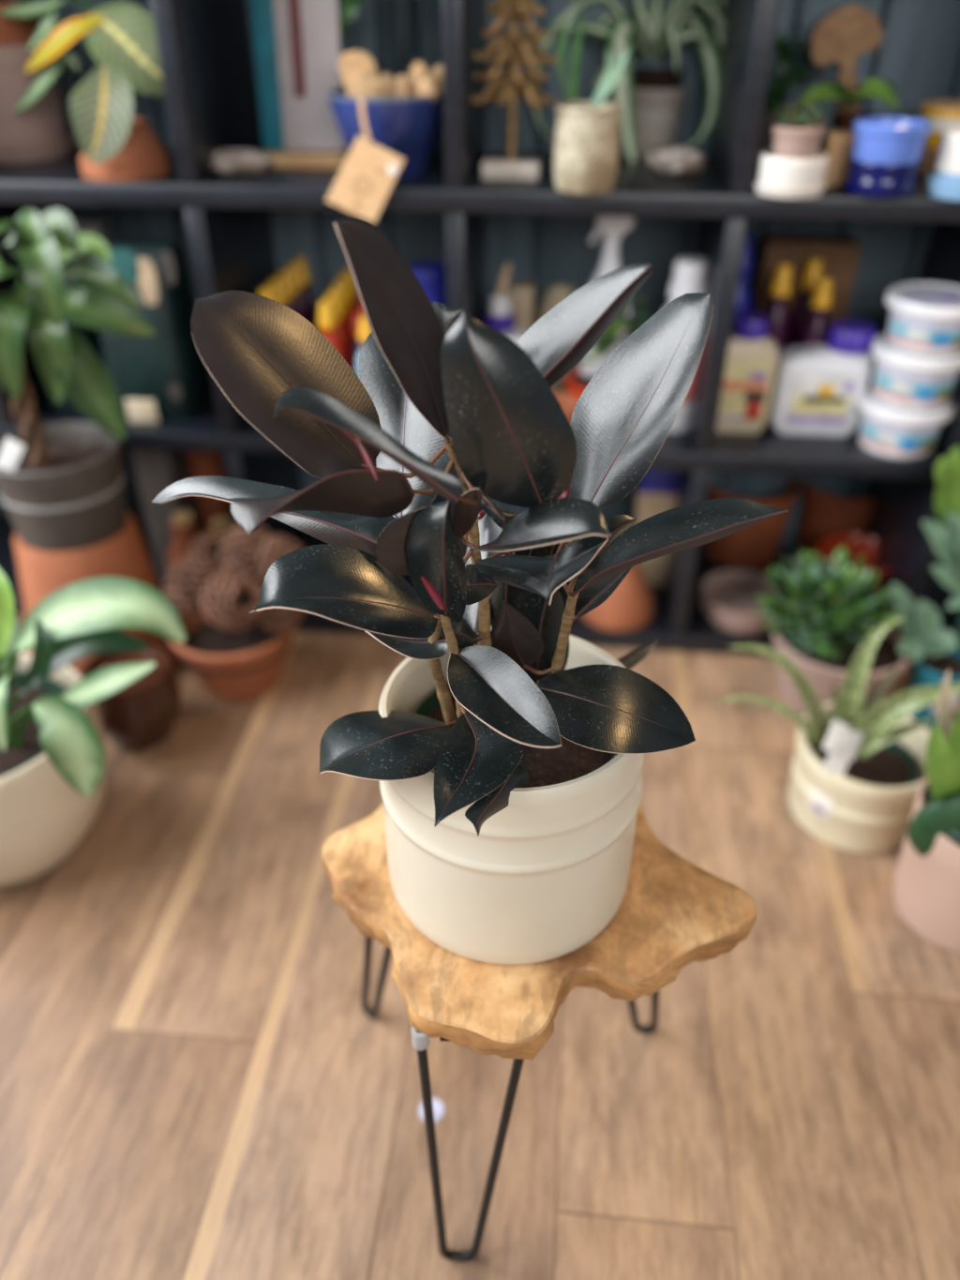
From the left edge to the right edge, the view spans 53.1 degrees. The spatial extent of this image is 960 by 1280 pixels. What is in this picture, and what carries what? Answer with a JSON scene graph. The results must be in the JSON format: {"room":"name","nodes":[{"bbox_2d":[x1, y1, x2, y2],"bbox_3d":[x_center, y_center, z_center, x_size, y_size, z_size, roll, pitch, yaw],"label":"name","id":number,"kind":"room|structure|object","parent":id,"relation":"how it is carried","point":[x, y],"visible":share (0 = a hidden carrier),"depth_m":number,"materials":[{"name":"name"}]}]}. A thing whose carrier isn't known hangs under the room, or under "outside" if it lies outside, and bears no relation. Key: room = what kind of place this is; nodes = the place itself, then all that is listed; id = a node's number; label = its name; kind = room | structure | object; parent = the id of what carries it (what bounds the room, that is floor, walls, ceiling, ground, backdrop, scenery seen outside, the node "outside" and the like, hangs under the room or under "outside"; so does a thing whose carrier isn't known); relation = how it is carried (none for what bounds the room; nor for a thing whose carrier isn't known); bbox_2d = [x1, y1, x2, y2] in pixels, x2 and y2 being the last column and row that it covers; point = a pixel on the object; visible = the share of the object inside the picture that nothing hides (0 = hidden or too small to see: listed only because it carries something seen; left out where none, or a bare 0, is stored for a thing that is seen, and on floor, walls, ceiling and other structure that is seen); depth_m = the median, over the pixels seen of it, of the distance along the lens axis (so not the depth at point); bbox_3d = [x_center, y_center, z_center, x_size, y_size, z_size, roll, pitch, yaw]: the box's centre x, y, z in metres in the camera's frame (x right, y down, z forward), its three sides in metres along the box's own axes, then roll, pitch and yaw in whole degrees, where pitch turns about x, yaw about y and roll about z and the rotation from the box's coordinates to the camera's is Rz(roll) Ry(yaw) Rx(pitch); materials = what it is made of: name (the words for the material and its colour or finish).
{"room":"plant shop","nodes":[
{"label":"plant shop","id":0,"kind":"room"},
{"bbox_2d":[0,613,959,1279],"bbox_3d":[0.034,0.718,0.928,5.200,0.040,3.600,3,35,5],"label":"floor","id":1,"kind":"structure","parent":0,"point":[197,1082],"depth_m":1.17,"materials":[{"name":"brown wood"}]},
{"bbox_2d":[0,653,105,887],"bbox_3d":[-0.710,0.208,1.409,0.323,0.243,0.323,3,35,5],"label":"planter","id":2,"kind":"object","parent":1,"relation":"on","point":[43,819],"visible":0.59,"depth_m":1.32,"materials":[{"name":"ceramic"}]},
{"bbox_2d":[0,569,186,796],"bbox_3d":[-0.612,0.037,1.277,0.458,0.388,0.262,3,35,5],"label":"aglaonema","id":3,"kind":"object","parent":2,"relation":"in","point":[38,715],"visible":0.98,"depth_m":1.23,"materials":[{"name":"green plant"}]},
{"bbox_2d":[13,510,180,674],"bbox_3d":[-0.713,-0.078,1.772,0.273,0.295,0.273,3,35,5],"label":"terracotta pot","id":4,"kind":"object","parent":1,"relation":"on","point":[125,555],"visible":0.12,"depth_m":1.65,"materials":[{"name":"orange ceramic"}]},
{"bbox_2d":[0,208,155,552],"bbox_3d":[-0.664,-0.397,1.512,0.328,0.527,0.225,23,41,29],"label":"plant","id":5,"kind":"object","parent":4,"relation":"on","point":[65,491],"visible":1,"depth_m":1.46,"materials":[{"name":"green plant"}]},
{"bbox_2d":[0,436,25,471],"bbox_3d":[-0.757,-0.286,1.540,0.061,0.070,0.018,-23,41,-29],"label":"plant tag","id":6,"kind":"object","parent":5,"relation":"in","point":[10,454],"visible":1,"depth_m":1.54,"materials":[{"name":"white plastic"}]},
{"bbox_2d":[80,643,181,751],"bbox_3d":[-0.591,0.104,1.645,0.158,0.142,0.158,3,35,5],"label":"glazed pot","id":7,"kind":"object","parent":1,"relation":"on","point":[142,715],"visible":0.76,"depth_m":1.60,"materials":[{"name":"ceramic"}]},
{"bbox_2d":[168,606,295,701],"bbox_3d":[-0.448,0.019,1.776,0.231,0.131,0.231,3,35,5],"label":"pot","id":8,"kind":"object","parent":1,"relation":"on","point":[248,664],"visible":0.76,"depth_m":1.73,"materials":[{"name":"ceramic"}]},
{"bbox_2d":[163,552,221,615],"bbox_3d":[-0.502,-0.100,1.690,0.105,0.106,0.102,3,35,5],"label":"pine cone","id":9,"kind":"object","parent":8,"relation":"on","point":[189,578],"visible":0.8,"depth_m":1.66,"materials":[{"name":"brown wood"}]},
{"bbox_2d":[187,531,235,571],"bbox_3d":[-0.479,-0.150,1.721,0.091,0.096,0.088,3,35,5],"label":"pine cone","id":10,"kind":"object","parent":9,"relation":"on","point":[207,545],"visible":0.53,"depth_m":1.69,"materials":[{"name":"brown wood"}]},
{"bbox_2d":[200,568,264,632],"bbox_3d":[-0.422,-0.069,1.648,0.118,0.110,0.111,3,35,5],"label":"pine cone","id":11,"kind":"object","parent":8,"relation":"on","point":[227,598],"visible":0.98,"depth_m":1.61,"materials":[{"name":"brown wood"}]},
{"bbox_2d":[258,608,303,632],"bbox_3d":[-0.351,-0.056,1.687,0.084,0.095,0.084,3,35,5],"label":"pine cone","id":12,"kind":"object","parent":8,"relation":"on","point":[273,620],"visible":0.45,"depth_m":1.67,"materials":[{"name":"brown wood"}]},
{"bbox_2d":[253,534,302,583],"bbox_3d":[-0.348,-0.132,1.685,0.103,0.103,0.096,3,35,5],"label":"pine cone","id":13,"kind":"object","parent":12,"relation":"on","point":[272,551],"visible":0.46,"depth_m":1.65,"materials":[{"name":"brown wood"}]},
{"bbox_2d":[218,524,270,582],"bbox_3d":[-0.409,-0.151,1.691,0.101,0.111,0.102,3,35,5],"label":"pine cone","id":14,"kind":"object","parent":13,"relation":"on","point":[246,544],"visible":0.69,"depth_m":1.66,"materials":[{"name":"brown wood"}]},
{"bbox_2d":[0,0,959,662],"bbox_3d":[-0.015,-0.609,1.703,2.534,1.245,0.360,3,35,5],"label":"shelving unit","id":15,"kind":"object","parent":1,"relation":"on","point":[204,49],"visible":0.38,"depth_m":1.56,"materials":[{"name":"black wood"}]},
{"bbox_2d":[0,43,78,163],"bbox_3d":[-0.799,-0.922,1.643,0.189,0.169,0.189,3,35,5],"label":"clay pot","id":16,"kind":"object","parent":15,"relation":"on","point":[37,132],"visible":0.76,"depth_m":1.61,"materials":[{"name":"brown ceramic"}]},
{"bbox_2d":[29,280,106,411],"bbox_3d":[-0.752,-0.554,1.768,0.118,0.239,0.138,3,35,5],"label":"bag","id":17,"kind":"object","parent":15,"relation":"on","point":[91,337],"visible":0.06,"depth_m":1.75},
{"bbox_2d":[67,214,115,263],"bbox_3d":[-0.732,-0.658,1.864,0.075,0.300,0.060,3,35,5],"label":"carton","id":18,"kind":"object","parent":15,"relation":"on","point":[99,225],"visible":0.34,"depth_m":1.78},
{"bbox_2d":[78,117,172,181],"bbox_3d":[-0.564,-0.777,1.517,0.139,0.077,0.139,3,35,5],"label":"terracotta pot","id":19,"kind":"object","parent":15,"relation":"on","point":[142,157],"visible":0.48,"depth_m":1.48,"materials":[{"name":"orange ceramic"}]},
{"bbox_2d":[0,0,165,163],"bbox_3d":[-0.679,-0.907,1.530,0.478,0.219,0.190,23,41,29],"label":"plant","id":20,"kind":"object","parent":19,"relation":"in","point":[120,37],"visible":0.93,"depth_m":1.47,"materials":[{"name":"green plant"}]},
{"bbox_2d":[90,239,209,422],"bbox_3d":[-0.584,-0.558,1.722,0.175,0.302,0.138,3,35,5],"label":"bag","id":21,"kind":"object","parent":15,"relation":"on","point":[162,375],"visible":0.8,"depth_m":1.69,"materials":[{"name":"teal plastic"}]},
{"bbox_2d":[103,248,139,284],"bbox_3d":[-0.594,-0.620,1.597,0.062,0.056,0.003,3,35,5],"label":"print","id":22,"kind":"object","parent":21,"relation":"attached to","point":[125,262],"depth_m":1.59},
{"bbox_2d":[135,257,159,304],"bbox_3d":[-0.556,-0.599,1.607,0.034,0.075,0.003,3,35,5],"label":"print","id":23,"kind":"object","parent":21,"relation":"attached to","point":[148,293],"depth_m":1.61,"materials":[{"name":"beige paper"}]},
{"bbox_2d":[161,250,176,284],"bbox_3d":[-0.514,-0.616,1.590,0.022,0.053,0.003,3,35,5],"label":"print","id":24,"kind":"object","parent":21,"relation":"attached to","point":[167,258],"depth_m":1.59},
{"bbox_2d":[130,448,202,577],"bbox_3d":[-0.637,-0.285,1.991,0.075,0.300,0.120,3,35,5],"label":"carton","id":25,"kind":"object","parent":15,"relation":"on","point":[156,470],"visible":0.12,"depth_m":1.93,"materials":[{"name":"grey cardboard"}]},
{"bbox_2d":[167,511,198,586],"bbox_3d":[-0.588,-0.175,1.946,0.092,0.171,0.092,3,35,5],"label":"spike","id":26,"kind":"object","parent":15,"relation":"on","point":[183,525],"visible":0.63,"depth_m":1.90,"materials":[{"name":"brown ceramic"}]},
{"bbox_2d":[184,450,234,533],"bbox_3d":[-0.558,-0.285,2.018,0.078,0.268,0.078,3,35,5],"label":"terracotta pot","id":27,"kind":"object","parent":15,"relation":"on","point":[202,463],"visible":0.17,"depth_m":1.96,"materials":[{"name":"orange ceramic"}]},
{"bbox_2d":[210,149,272,173],"bbox_3d":[-0.390,-0.767,1.541,0.111,0.035,0.075,3,35,5],"label":"shell","id":28,"kind":"object","parent":15,"relation":"on","point":[224,160],"visible":0.98,"depth_m":1.52,"materials":[{"name":"white"}]},
{"bbox_2d":[286,263,309,321],"bbox_3d":[-0.343,-0.587,1.819,0.043,0.235,0.043,3,35,5],"label":"bottle","id":29,"kind":"object","parent":15,"relation":"on","point":[300,307],"visible":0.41,"depth_m":1.77,"materials":[{"name":"plastic"}]},
{"bbox_2d":[250,0,348,168],"bbox_3d":[-0.288,-0.932,1.510,0.149,0.339,0.062,3,35,5],"label":"book","id":30,"kind":"object","parent":15,"relation":"on","point":[297,44],"visible":0.8,"depth_m":1.53,"materials":[{"name":"white paper"}]},
{"bbox_2d":[294,256,317,329],"bbox_3d":[-0.337,-0.617,1.862,0.043,0.235,0.043,3,35,5],"label":"bottle","id":31,"kind":"object","parent":15,"relation":"on","point":[308,298],"visible":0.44,"depth_m":1.82,"materials":[{"name":"plastic"}]},
{"bbox_2d":[317,299,344,357],"bbox_3d":[-0.258,-0.476,1.672,0.045,0.222,0.045,3,35,5],"label":"bottle","id":32,"kind":"object","parent":15,"relation":"on","point":[327,322],"visible":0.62,"depth_m":1.62,"materials":[{"name":"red plastic"}]},
{"bbox_2d":[326,290,350,366],"bbox_3d":[-0.253,-0.506,1.715,0.045,0.222,0.045,3,35,5],"label":"bottle","id":33,"kind":"object","parent":15,"relation":"on","point":[334,295],"visible":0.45,"depth_m":1.67,"materials":[{"name":"red plastic"}]},
{"bbox_2d":[350,311,363,376],"bbox_3d":[-0.209,-0.479,1.700,0.038,0.195,0.038,3,35,5],"label":"bottle","id":34,"kind":"object","parent":15,"relation":"on","point":[355,349],"visible":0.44,"depth_m":1.66,"materials":[{"name":"plastic"}]},
{"bbox_2d":[327,87,443,180],"bbox_3d":[-0.142,-0.793,1.506,0.185,0.116,0.185,3,35,5],"label":"glazed pot","id":35,"kind":"object","parent":15,"relation":"on","point":[408,128],"visible":0.62,"depth_m":1.44,"materials":[{"name":"ceramic"}]},
{"bbox_2d":[339,50,379,97],"bbox_3d":[-0.177,-0.818,1.447,0.058,0.121,0.035,3,35,5],"label":"wooden spoon","id":36,"kind":"object","parent":35,"relation":"in","point":[358,70],"visible":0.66,"depth_m":1.42,"materials":[{"name":"brown wood"}]},
{"bbox_2d":[325,97,405,223],"bbox_3d":[-0.172,-0.705,1.419,0.124,0.166,0.014,3,35,5],"label":"tag","id":37,"kind":"object","parent":35,"relation":"hanging from","point":[369,171],"visible":1,"depth_m":1.43,"materials":[{"name":"paper"}]},
{"bbox_2d":[407,61,428,96],"bbox_3d":[-0.101,-0.819,1.462,0.048,0.105,0.014,10,36,14],"label":"marker","id":38,"kind":"object","parent":35,"relation":"in","point":[418,72],"visible":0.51,"depth_m":1.44,"materials":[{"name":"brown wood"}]},
{"bbox_2d":[339,0,441,78],"bbox_3d":[-0.138,-0.987,1.535,0.174,0.400,0.093,-3,35,-4],"label":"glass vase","id":39,"kind":"object","parent":15,"relation":"on","point":[402,16],"visible":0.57,"depth_m":1.54,"materials":[{"name":"glass"}]},
{"bbox_2d":[409,261,447,305],"bbox_3d":[-0.087,-0.524,1.702,0.083,0.265,0.083,3,35,5],"label":"canister","id":40,"kind":"object","parent":15,"relation":"on","point":[432,276],"visible":0.23,"depth_m":1.61,"materials":[{"name":"plastic"}]},
{"bbox_2d":[484,261,514,332],"bbox_3d":[0.035,-0.527,1.701,0.062,0.273,0.062,3,35,5],"label":"dropper bottle","id":41,"kind":"object","parent":15,"relation":"on","point":[500,317],"visible":0.41,"depth_m":1.65,"materials":[{"name":"white plastic"}]},
{"bbox_2d":[470,0,557,180],"bbox_3d":[0.050,-0.840,1.437,0.130,0.271,0.096,3,35,5],"label":"tree ornament","id":42,"kind":"object","parent":15,"relation":"on","point":[513,46],"visible":1,"depth_m":1.42,"materials":[{"name":"brown wood"}]},
{"bbox_2d":[510,280,534,330],"bbox_3d":[0.076,-0.550,1.783,0.042,0.215,0.050,3,35,5],"label":"carton","id":43,"kind":"object","parent":15,"relation":"on","point":[521,292],"visible":0.48,"depth_m":1.72,"materials":[{"name":"cardboard"}]},
{"bbox_2d":[539,283,578,392],"bbox_3d":[0.148,-0.555,1.796,0.086,0.210,0.086,3,35,5],"label":"bottle","id":44,"kind":"object","parent":15,"relation":"on","point":[557,293],"visible":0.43,"depth_m":1.73,"materials":[{"name":"beige plastic"}]},
{"bbox_2d":[554,5,630,194],"bbox_3d":[0.156,-0.768,1.371,0.096,0.229,0.096,19,39,25],"label":"snake plant","id":45,"kind":"object","parent":15,"relation":"on","point":[587,134],"visible":1,"depth_m":1.36,"materials":[{"name":"green plant"}]},
{"bbox_2d":[564,291,647,398],"bbox_3d":[0.217,-0.487,1.651,0.139,0.263,0.140,-11,36,-15],"label":"leafy plant","id":46,"kind":"object","parent":15,"relation":"on","point":[576,383],"visible":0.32,"depth_m":1.63,"materials":[{"name":"green plant"}]},
{"bbox_2d":[578,215,634,376],"bbox_3d":[0.220,-0.560,1.679,0.085,0.350,0.059,3,35,5],"label":"spray bottle","id":47,"kind":"object","parent":15,"relation":"on","point":[613,227],"visible":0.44,"depth_m":1.61,"materials":[{"name":"white plastic"}]},
{"bbox_2d":[582,563,653,631],"bbox_3d":[0.273,-0.112,1.887,0.146,0.134,0.146,3,35,5],"label":"terracotta pot","id":48,"kind":"object","parent":15,"relation":"on","point":[630,607],"visible":0.45,"depth_m":1.85,"materials":[{"name":"orange ceramic"}]},
{"bbox_2d":[532,0,726,161],"bbox_3d":[0.263,-0.938,1.643,0.343,0.309,0.153,-4,35,-6],"label":"spider plant","id":49,"kind":"object","parent":15,"relation":"on","point":[651,113],"visible":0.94,"depth_m":1.61,"materials":[{"name":"green plant"}]},
{"bbox_2d":[632,468,680,586],"bbox_3d":[0.359,-0.260,1.977,0.090,0.274,0.148,3,35,5],"label":"bottle","id":50,"kind":"object","parent":15,"relation":"on","point":[656,492],"visible":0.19,"depth_m":1.89,"materials":[{"name":"beige plastic"}]},
{"bbox_2d":[645,146,706,175],"bbox_3d":[0.312,-0.761,1.528,0.098,0.040,0.064,3,35,5],"label":"shell","id":51,"kind":"object","parent":15,"relation":"on","point":[680,160],"visible":1,"depth_m":1.51,"materials":[{"name":"white"}]},
{"bbox_2d":[668,256,708,432],"bbox_3d":[0.349,-0.508,1.663,0.085,0.286,0.085,3,35,5],"label":"bottle","id":52,"kind":"object","parent":15,"relation":"on","point":[690,273],"visible":0.38,"depth_m":1.58,"materials":[{"name":"plastic"}]},
{"bbox_2d":[669,400,694,432],"bbox_3d":[0.349,-0.485,1.679,0.084,0.228,0.084,3,35,5],"label":"bottle","id":53,"kind":"object","parent":52,"relation":"on","point":[683,422],"depth_m":1.70,"materials":[{"name":"white plastic"}]},
{"bbox_2d":[699,591,770,634],"bbox_3d":[0.523,-0.064,1.909,0.175,0.031,0.175,3,35,5],"label":"saucer","id":54,"kind":"object","parent":15,"relation":"on","point":[726,624],"visible":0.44,"depth_m":1.85,"materials":[{"name":"ceramic"}]},
{"bbox_2d":[701,592,773,624],"bbox_3d":[0.525,-0.074,1.904,0.175,0.031,0.175,24,42,30],"label":"saucer","id":55,"kind":"object","parent":54,"relation":"on","point":[711,609],"visible":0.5,"depth_m":1.83,"materials":[{"name":"ceramic"}]},
{"bbox_2d":[700,569,788,619],"bbox_3d":[0.522,-0.083,1.896,0.175,0.031,0.175,-11,37,-16],"label":"saucer","id":56,"kind":"object","parent":55,"relation":"on","point":[733,593],"visible":0.68,"depth_m":1.92,"materials":[{"name":"ceramic"}]},
{"bbox_2d":[731,231,753,333],"bbox_3d":[0.451,-0.567,1.727,0.060,0.308,0.060,3,35,5],"label":"bottle","id":57,"kind":"object","parent":15,"relation":"on","point":[743,304],"visible":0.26,"depth_m":1.67,"materials":[{"name":"blue plastic"}]},
{"bbox_2d":[716,312,779,434],"bbox_3d":[0.456,-0.463,1.675,0.110,0.197,0.063,3,35,5],"label":"bottle","id":58,"kind":"object","parent":15,"relation":"on","point":[753,355],"visible":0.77,"depth_m":1.65,"materials":[{"name":"beige plastic"}]},
{"bbox_2d":[703,474,800,568],"bbox_3d":[0.573,-0.267,2.077,0.199,0.171,0.199,3,35,5],"label":"terracotta pot","id":59,"kind":"object","parent":15,"relation":"on","point":[755,546],"visible":0.48,"depth_m":2.03,"materials":[{"name":"orange ceramic"}]},
{"bbox_2d":[763,263,792,415],"bbox_3d":[0.521,-0.533,1.718,0.048,0.263,0.048,3,35,5],"label":"bottle","id":60,"kind":"object","parent":15,"relation":"on","point":[776,312],"visible":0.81,"depth_m":1.67,"materials":[{"name":"plastic"}]},
{"bbox_2d":[755,30,813,168],"bbox_3d":[0.473,-0.865,1.543,0.112,0.192,0.103,-14,37,-19],"label":"plant","id":61,"kind":"object","parent":15,"relation":"on","point":[776,91],"visible":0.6,"depth_m":1.52,"materials":[{"name":"green plant"}]},
{"bbox_2d":[752,149,828,198],"bbox_3d":[0.453,-0.680,1.401,0.105,0.051,0.105,3,35,5],"label":"pot","id":62,"kind":"object","parent":15,"relation":"on","point":[776,177],"visible":0.94,"depth_m":1.37,"materials":[{"name":"ceramic"}]},
{"bbox_2d":[771,103,827,158],"bbox_3d":[0.453,-0.716,1.377,0.073,0.095,0.074,3,35,5],"label":"succulent","id":63,"kind":"object","parent":62,"relation":"in","point":[798,138],"visible":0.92,"depth_m":1.36,"materials":[{"name":"pink ceramic"}]},
{"bbox_2d":[771,122,825,158],"bbox_3d":[0.453,-0.704,1.385,0.073,0.066,0.073,3,35,5],"label":"pot","id":64,"kind":"object","parent":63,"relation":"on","point":[790,140],"depth_m":1.36,"materials":[{"name":"ceramic"}]},
{"bbox_2d":[785,256,823,347],"bbox_3d":[0.585,-0.556,1.750,0.048,0.264,0.048,3,35,5],"label":"bottle","id":65,"kind":"object","parent":15,"relation":"on","point":[813,271],"visible":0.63,"depth_m":1.70,"materials":[{"name":"plastic"}]},
{"bbox_2d":[750,233,861,347],"bbox_3d":[0.588,-0.596,1.788,0.163,0.285,0.070,3,35,5],"label":"carton","id":66,"kind":"object","parent":15,"relation":"on","point":[839,254],"visible":0.48,"depth_m":1.71,"materials":[{"name":"brown cardboard"}]},
{"bbox_2d":[798,276,832,346],"bbox_3d":[0.583,-0.507,1.692,0.046,0.251,0.046,3,35,5],"label":"bottle","id":67,"kind":"object","parent":15,"relation":"on","point":[815,330],"visible":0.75,"depth_m":1.65,"materials":[{"name":"plastic"}]},
{"bbox_2d":[768,319,877,436],"bbox_3d":[0.597,-0.455,1.675,0.160,0.184,0.079,3,35,5],"label":"jug","id":68,"kind":"object","parent":15,"relation":"on","point":[817,388],"visible":0.96,"depth_m":1.65,"materials":[{"name":"white plastic"}]},
{"bbox_2d":[795,477,875,555],"bbox_3d":[0.771,-0.266,2.078,0.172,0.167,0.172,3,35,5],"label":"terracotta pot","id":69,"kind":"object","parent":15,"relation":"on","point":[821,515],"visible":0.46,"depth_m":2.01,"materials":[{"name":"orange ceramic"}]},
{"bbox_2d":[820,130,855,186],"bbox_3d":[0.541,-0.730,1.455,0.043,0.070,0.050,3,35,5],"label":"kraft box","id":70,"kind":"object","parent":15,"relation":"on","point":[837,144],"visible":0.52,"depth_m":1.44,"materials":[{"name":"cardboard"}]},
{"bbox_2d":[808,4,883,112],"bbox_3d":[0.581,-0.877,1.531,0.133,0.225,0.060,3,35,5],"label":"cutout","id":71,"kind":"object","parent":15,"relation":"on","point":[847,32],"visible":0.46,"depth_m":1.49,"materials":[{"name":"brown wood"}]},
{"bbox_2d":[798,78,899,130],"bbox_3d":[0.556,-0.781,1.470,0.161,0.138,0.099,3,35,5],"label":"plant","id":72,"kind":"object","parent":15,"relation":"on","point":[880,89],"visible":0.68,"depth_m":1.42,"materials":[{"name":"green plant"}]},
{"bbox_2d":[815,532,890,599],"bbox_3d":[0.749,-0.132,1.939,0.158,0.108,0.158,3,35,5],"label":"pot","id":73,"kind":"object","parent":15,"relation":"on","point":[856,545],"visible":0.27,"depth_m":1.97,"materials":[{"name":"ceramic"}]},
{"bbox_2d":[842,157,920,198],"bbox_3d":[0.586,-0.676,1.403,0.104,0.043,0.104,3,35,5],"label":"pot","id":74,"kind":"object","parent":15,"relation":"on","point":[866,180],"visible":0.88,"depth_m":1.37,"materials":[{"name":"ceramic"}]},
{"bbox_2d":[851,116,933,165],"bbox_3d":[0.586,-0.714,1.376,0.106,0.050,0.106,3,35,5],"label":"cup","id":75,"kind":"object","parent":74,"relation":"on","point":[878,140],"visible":1,"depth_m":1.35,"materials":[{"name":"ceramic"}]},
{"bbox_2d":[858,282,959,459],"bbox_3d":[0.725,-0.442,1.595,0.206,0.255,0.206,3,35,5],"label":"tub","id":76,"kind":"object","parent":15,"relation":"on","point":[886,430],"depth_m":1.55,"materials":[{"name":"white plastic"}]},
{"bbox_2d":[872,359,959,410],"bbox_3d":[0.722,-0.437,1.599,0.130,0.070,0.130,-5,35,-7],"label":"tub","id":77,"kind":"object","parent":76,"relation":"in","point":[903,384],"depth_m":1.55,"materials":[{"name":"white plastic"}]},
{"bbox_2d":[887,307,959,355],"bbox_3d":[0.725,-0.507,1.549,0.130,0.062,0.130,-14,37,-19],"label":"tub","id":78,"kind":"object","parent":76,"relation":"in","point":[925,331],"depth_m":1.51,"materials":[{"name":"white plastic"}]},
{"bbox_2d":[917,100,959,174],"bbox_3d":[0.756,-0.798,1.530,0.125,0.095,0.125,3,35,5],"label":"striped cup","id":79,"kind":"object","parent":15,"relation":"on","point":[943,114],"visible":0.5,"depth_m":1.50,"materials":[{"name":"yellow ceramic"}]},
{"bbox_2d":[926,127,959,200],"bbox_3d":[0.699,-0.682,1.376,0.102,0.083,0.102,3,35,5],"label":"planter","id":80,"kind":"object","parent":15,"relation":"on","point":[944,182],"visible":1,"depth_m":1.36,"materials":[{"name":"ceramic"}]},
{"bbox_2d":[321,801,756,1261],"bbox_3d":[0.046,0.365,1.047,0.370,0.400,0.355,-17,39,-23],"label":"stool","id":81,"kind":"object","parent":1,"relation":"on","point":[673,913],"visible":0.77,"depth_m":0.85,"materials":[{"name":"brown wood"}]},
{"bbox_2d":[378,626,644,964],"bbox_3d":[0.027,0.132,0.854,0.229,0.203,0.229,3,35,5],"label":"ceramic planter","id":82,"kind":"object","parent":81,"relation":"on","point":[544,875],"visible":0.5,"depth_m":0.78,"materials":[{"name":"white ceramic"}]},
{"bbox_2d":[151,220,788,836],"bbox_3d":[-0.030,-0.025,0.736,0.468,0.558,0.288,-4,35,-5],"label":"rubber plant","id":83,"kind":"object","parent":82,"relation":"in","point":[440,389],"visible":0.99,"depth_m":0.68,"materials":[{"name":"black plant"}]},
{"bbox_2d":[755,546,912,715],"bbox_3d":[0.623,-0.018,1.693,0.276,0.286,0.241,3,35,5],"label":"jade plant","id":84,"kind":"object","parent":1,"relation":"on","point":[822,636],"visible":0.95,"depth_m":1.65,"materials":[{"name":"green plant"}]},
{"bbox_2d":[787,702,930,853],"bbox_3d":[0.590,0.213,1.492,0.210,0.141,0.210,3,35,5],"label":"plant pot","id":85,"kind":"object","parent":1,"relation":"on","point":[843,812],"visible":0.58,"depth_m":1.43,"materials":[{"name":"beige ceramic"}]},
{"bbox_2d":[705,616,959,786],"bbox_3d":[0.505,0.110,1.429,0.354,0.344,0.157,3,35,5],"label":"succulent","id":86,"kind":"object","parent":85,"relation":"in","point":[880,760],"visible":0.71,"depth_m":1.38,"materials":[{"name":"green plant"}]},
{"bbox_2d":[822,719,864,775],"bbox_3d":[0.525,0.158,1.391,0.063,0.076,0.040,3,35,5],"label":"plant tag","id":87,"kind":"object","parent":85,"relation":"in","point":[842,744],"visible":1,"depth_m":1.39,"materials":[{"name":"white plastic"}]},
{"bbox_2d":[812,739,919,784],"bbox_3d":[0.590,0.218,1.496,0.157,0.091,0.157,3,35,5],"label":"soil","id":88,"kind":"object","parent":85,"relation":"in","point":[893,763],"depth_m":1.47,"materials":[{"name":"brown soil"}]},
{"bbox_2d":[888,582,959,728],"bbox_3d":[0.762,0.019,1.650,0.178,0.277,0.101,3,35,5],"label":"potted succulent","id":89,"kind":"object","parent":1,"relation":"on","point":[932,650],"visible":0.85,"depth_m":1.63,"materials":[{"name":"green plant"}]},
{"bbox_2d":[906,648,959,728],"bbox_3d":[0.801,0.084,1.691,0.100,0.121,0.100,3,35,5],"label":"pot","id":90,"kind":"object","parent":89,"relation":"on","point":[932,669],"depth_m":1.66,"materials":[{"name":"teal ceramic"}]},
{"bbox_2d":[892,777,959,953],"bbox_3d":[0.678,0.305,1.319,0.190,0.186,0.190,3,35,5],"label":"planter","id":91,"kind":"object","parent":1,"relation":"on","point":[926,889],"visible":0.8,"depth_m":1.29,"materials":[{"name":"ceramic"}]},
{"bbox_2d":[906,670,959,857],"bbox_3d":[0.666,0.209,1.259,0.195,0.373,0.170,18,39,24],"label":"plant","id":92,"kind":"object","parent":91,"relation":"in","point":[941,813],"visible":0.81,"depth_m":1.22,"materials":[{"name":"green plant"}]},
{"bbox_2d":[0,0,959,557],"bbox_3d":[0.245,-1.114,1.592,5.316,2.200,0.045,3,35,5],"label":"wall","id":93,"kind":"structure","parent":0,"point":[918,52],"depth_m":1.78,"materials":[{"name":"wood"}]},
{"bbox_2d":[921,446,959,650],"bbox_3d":[0.868,-0.097,1.641,0.270,0.476,0.144,-12,37,-17],"label":"plant","id":94,"kind":"object","parent":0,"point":[945,542],"visible":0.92,"depth_m":1.58,"materials":[{"name":"green plant"}]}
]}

